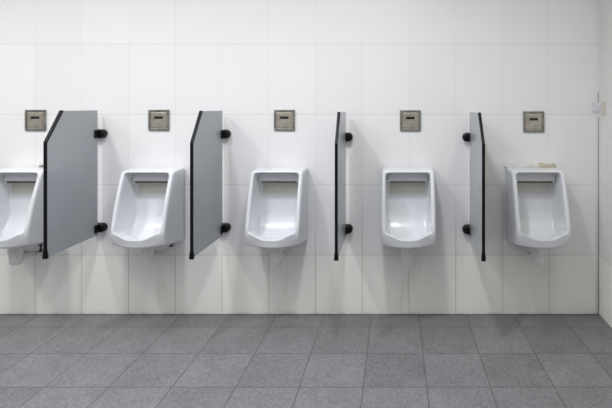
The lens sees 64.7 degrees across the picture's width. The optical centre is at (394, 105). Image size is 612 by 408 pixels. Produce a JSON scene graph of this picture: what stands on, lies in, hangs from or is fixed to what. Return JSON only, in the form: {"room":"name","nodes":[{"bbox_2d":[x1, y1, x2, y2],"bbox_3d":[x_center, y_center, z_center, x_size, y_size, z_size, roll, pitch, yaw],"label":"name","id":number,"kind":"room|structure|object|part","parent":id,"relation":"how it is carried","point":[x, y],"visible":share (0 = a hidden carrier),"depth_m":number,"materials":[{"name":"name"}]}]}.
{"room":"public restroom","nodes":[
{"label":"public restroom","id":0,"kind":"room"},
{"bbox_2d":[0,0,597,313],"bbox_3d":[-1.946,-0.082,3.090,6.708,2.850,0.120,0,0,0],"label":"wall","id":1,"kind":"structure","parent":0,"point":[370,61],"depth_m":3.03,"materials":[{"name":"tile"}]},
{"bbox_2d":[0,164,42,264],"bbox_3d":[-2.314,0.670,2.885,0.327,0.593,0.289,0,0,0],"label":"urinal","id":2,"kind":"object","parent":1,"relation":"attached to","point":[21,188],"visible":0.75,"depth_m":2.93,"materials":[{"name":"white ceramic"}]},
{"bbox_2d":[7,249,24,264],"bbox_3d":[-2.314,0.900,2.879,0.086,0.132,0.086,0,0,-5],"label":"outlet","id":3,"kind":"object","parent":2,"relation":"attached to","point":[16,256],"depth_m":2.85,"materials":[{"name":"plastic"}]},
{"bbox_2d":[25,110,45,129],"bbox_3d":[-2.306,0.090,3.024,0.133,0.133,0.010,0,0,0],"label":"flush plate","id":4,"kind":"object","parent":1,"relation":"attached to","point":[33,118],"visible":1,"depth_m":3.02,"materials":[{"name":"silver metal"}]},
{"bbox_3d":[-2.306,0.090,3.025,0.108,0.108,0.008,0,0,0],"label":"plate","id":5,"kind":"part","parent":4,"relation":"part of","materials":[{"name":"silver metal"}]},
{"bbox_2d":[42,110,107,258],"bbox_3d":[-1.894,0.426,2.790,0.096,0.804,0.488,0,0,0],"label":"privacy screen","id":6,"kind":"object","parent":1,"relation":"attached to","point":[70,144],"visible":1,"depth_m":2.74,"materials":[{"name":"grey laminate"}]},
{"bbox_3d":[-1.894,0.426,2.615,0.024,0.804,0.137,0,0,0],"label":"edge trim","id":7,"kind":"part","parent":6,"relation":"part of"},
{"bbox_2d":[110,167,183,264],"bbox_3d":[-1.514,0.679,2.885,0.327,0.575,0.289,0,0,0],"label":"urinal","id":8,"kind":"object","parent":1,"relation":"attached to","point":[148,211],"visible":1,"depth_m":2.91,"materials":[{"name":"white ceramic"}]},
{"bbox_2d":[139,249,154,264],"bbox_3d":[-1.514,0.900,2.879,0.086,0.132,0.086,0,0,-5],"label":"outlet","id":9,"kind":"object","parent":8,"relation":"attached to","point":[147,256],"depth_m":2.85,"materials":[{"name":"plastic"}]},
{"bbox_2d":[148,110,168,129],"bbox_3d":[-1.515,0.089,3.024,0.133,0.133,0.010,0,0,0],"label":"flush plate","id":10,"kind":"object","parent":1,"relation":"attached to","point":[156,120],"visible":1,"depth_m":3.02,"materials":[{"name":"silver metal"}]},
{"bbox_3d":[-1.515,0.089,3.025,0.108,0.108,0.008,0,0,0],"label":"plate","id":11,"kind":"part","parent":10,"relation":"part of","materials":[{"name":"silver metal"}]},
{"bbox_2d":[189,111,230,259],"bbox_3d":[-1.101,0.428,2.790,0.096,0.804,0.488,0,0,0],"label":"privacy screen","id":12,"kind":"object","parent":1,"relation":"attached to","point":[206,225],"visible":1,"depth_m":2.75,"materials":[{"name":"grey laminate"}]},
{"bbox_3d":[-1.101,0.428,2.615,0.024,0.804,0.137,0,0,0],"label":"edge trim","id":13,"kind":"part","parent":12,"relation":"part of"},
{"bbox_3d":[-1.101,0.426,2.773,0.013,0.794,0.438,0,0,0],"label":"panel","id":14,"kind":"part","parent":12,"relation":"part of","materials":[{"name":"grey laminate"}]},
{"bbox_2d":[245,167,307,264],"bbox_3d":[-0.723,0.679,2.885,0.327,0.575,0.289,0,0,0],"label":"urinal","id":15,"kind":"object","parent":1,"relation":"attached to","point":[276,210],"visible":1,"depth_m":2.93,"materials":[{"name":"white ceramic"}]},
{"bbox_2d":[269,249,283,264],"bbox_3d":[-0.723,0.900,2.879,0.086,0.132,0.086,0,0,5],"label":"outlet","id":16,"kind":"object","parent":15,"relation":"attached to","point":[276,255],"depth_m":2.85,"materials":[{"name":"plastic"}]},
{"bbox_2d":[274,110,294,129],"bbox_3d":[-0.710,0.090,3.024,0.133,0.133,0.010,0,0,0],"label":"flush plate","id":17,"kind":"object","parent":1,"relation":"attached to","point":[282,118],"visible":1,"depth_m":3.02,"materials":[{"name":"silver metal"}]},
{"bbox_3d":[-0.710,0.090,3.025,0.108,0.108,0.008,0,0,0],"label":"plate","id":18,"kind":"part","parent":17,"relation":"part of","materials":[{"name":"silver metal"}]},
{"bbox_2d":[334,112,352,260],"bbox_3d":[-0.318,0.435,2.790,0.096,0.804,0.488,0,0,0],"label":"privacy screen","id":19,"kind":"object","parent":1,"relation":"attached to","point":[342,229],"visible":1,"depth_m":2.69,"materials":[{"name":"grey laminate"}]},
{"bbox_3d":[-0.318,0.435,2.615,0.024,0.804,0.137,0,0,0],"label":"edge trim","id":20,"kind":"part","parent":19,"relation":"part of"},
{"bbox_3d":[-0.318,0.433,2.773,0.013,0.794,0.438,0,0,0],"label":"panel","id":21,"kind":"part","parent":19,"relation":"part of","materials":[{"name":"grey laminate"}]},
{"bbox_2d":[381,167,435,264],"bbox_3d":[0.079,0.679,2.885,0.327,0.575,0.289,0,0,0],"label":"urinal","id":22,"kind":"object","parent":1,"relation":"attached to","point":[408,211],"visible":1,"depth_m":2.94,"materials":[{"name":"white ceramic"}]},
{"bbox_2d":[401,249,414,264],"bbox_3d":[0.079,0.900,2.879,0.086,0.132,0.086,0,0,5],"label":"outlet","id":23,"kind":"object","parent":22,"relation":"attached to","point":[407,254],"depth_m":2.85,"materials":[{"name":"plastic"}]},
{"bbox_2d":[400,110,420,130],"bbox_3d":[0.098,0.092,3.024,0.133,0.133,0.010,0,0,0],"label":"flush plate","id":24,"kind":"object","parent":1,"relation":"attached to","point":[410,120],"visible":1,"depth_m":3.02,"materials":[{"name":"silver metal"}]},
{"bbox_3d":[0.098,0.092,3.025,0.108,0.108,0.008,0,0,0],"label":"plate","id":25,"kind":"part","parent":24,"relation":"part of","materials":[{"name":"silver metal"}]},
{"bbox_2d":[462,112,485,260],"bbox_3d":[0.479,0.438,2.790,0.096,0.804,0.488,0,0,0],"label":"privacy screen","id":26,"kind":"object","parent":1,"relation":"attached to","point":[475,229],"visible":1,"depth_m":2.70,"materials":[{"name":"grey laminate"}]},
{"bbox_3d":[0.479,0.436,2.773,0.013,0.794,0.438,0,0,0],"label":"panel","id":27,"kind":"part","parent":26,"relation":"part of","materials":[{"name":"grey laminate"}]},
{"bbox_3d":[0.479,0.438,2.615,0.024,0.804,0.137,0,0,0],"label":"edge trim","id":28,"kind":"part","parent":26,"relation":"part of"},
{"bbox_2d":[523,111,543,131],"bbox_3d":[0.889,0.100,3.024,0.133,0.133,0.010,0,0,0],"label":"flush plate","id":29,"kind":"object","parent":1,"relation":"attached to","point":[533,121],"visible":1,"depth_m":3.02,"materials":[{"name":"silver metal"}]},
{"bbox_3d":[0.889,0.100,3.025,0.108,0.108,0.008,0,0,0],"label":"plate","id":30,"kind":"part","parent":29,"relation":"part of","materials":[{"name":"silver metal"}]},
{"bbox_2d":[505,163,570,264],"bbox_3d":[0.872,0.666,2.885,0.332,0.600,0.289,0,0,0],"label":"urinal","id":31,"kind":"object","parent":1,"relation":"attached to","point":[537,207],"visible":1,"depth_m":2.93,"materials":[{"name":"white ceramic"}]},
{"bbox_2d":[531,249,544,264],"bbox_3d":[0.874,0.900,2.879,0.086,0.132,0.086,0,0,-5],"label":"outlet","id":32,"kind":"object","parent":31,"relation":"attached to","point":[537,255],"depth_m":2.85,"materials":[{"name":"plastic"}]},
{"bbox_2d":[598,92,598,313],"bbox_3d":[1.306,0.628,3.028,0.004,1.430,0.004,0,0,0],"label":"trim","id":33,"kind":"structure","parent":1,"relation":"attached to","point":[598,92],"depth_m":3.03,"materials":[{"name":"white"}]},
{"bbox_2d":[0,314,611,407],"bbox_3d":[-1.936,1.390,0.730,6.728,0.106,4.840,0,0,0],"label":"floor","id":34,"kind":"structure","parent":0,"point":[47,360],"depth_m":2.46,"materials":[{"name":"tile"}]},
{"bbox_2d":[598,0,611,326],"bbox_3d":[1.368,-0.082,0.730,0.120,2.850,4.600,0,0,0],"label":"wall","id":35,"kind":"structure","parent":0,"point":[604,6],"depth_m":2.94,"materials":[{"name":"tile"}]},
{"bbox_2d":[592,102,604,114],"bbox_3d":[1.286,0.015,2.979,0.041,0.082,0.099,0,0,0],"label":"fitting","id":36,"kind":"object","parent":35,"relation":"attached to","point":[596,107],"visible":1,"depth_m":3.02,"materials":[{"name":"white plastic"}]},
{"bbox_3d":[1.286,0.008,3.010,0.041,0.060,0.039,0,0,0],"label":"corner plate","id":37,"kind":"part","parent":36,"relation":"part of","materials":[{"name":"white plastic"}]},
{"bbox_3d":[1.304,0.015,2.951,0.005,0.082,0.042,0,0,0],"label":"plate","id":38,"kind":"part","parent":36,"relation":"part of","materials":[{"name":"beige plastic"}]}
]}

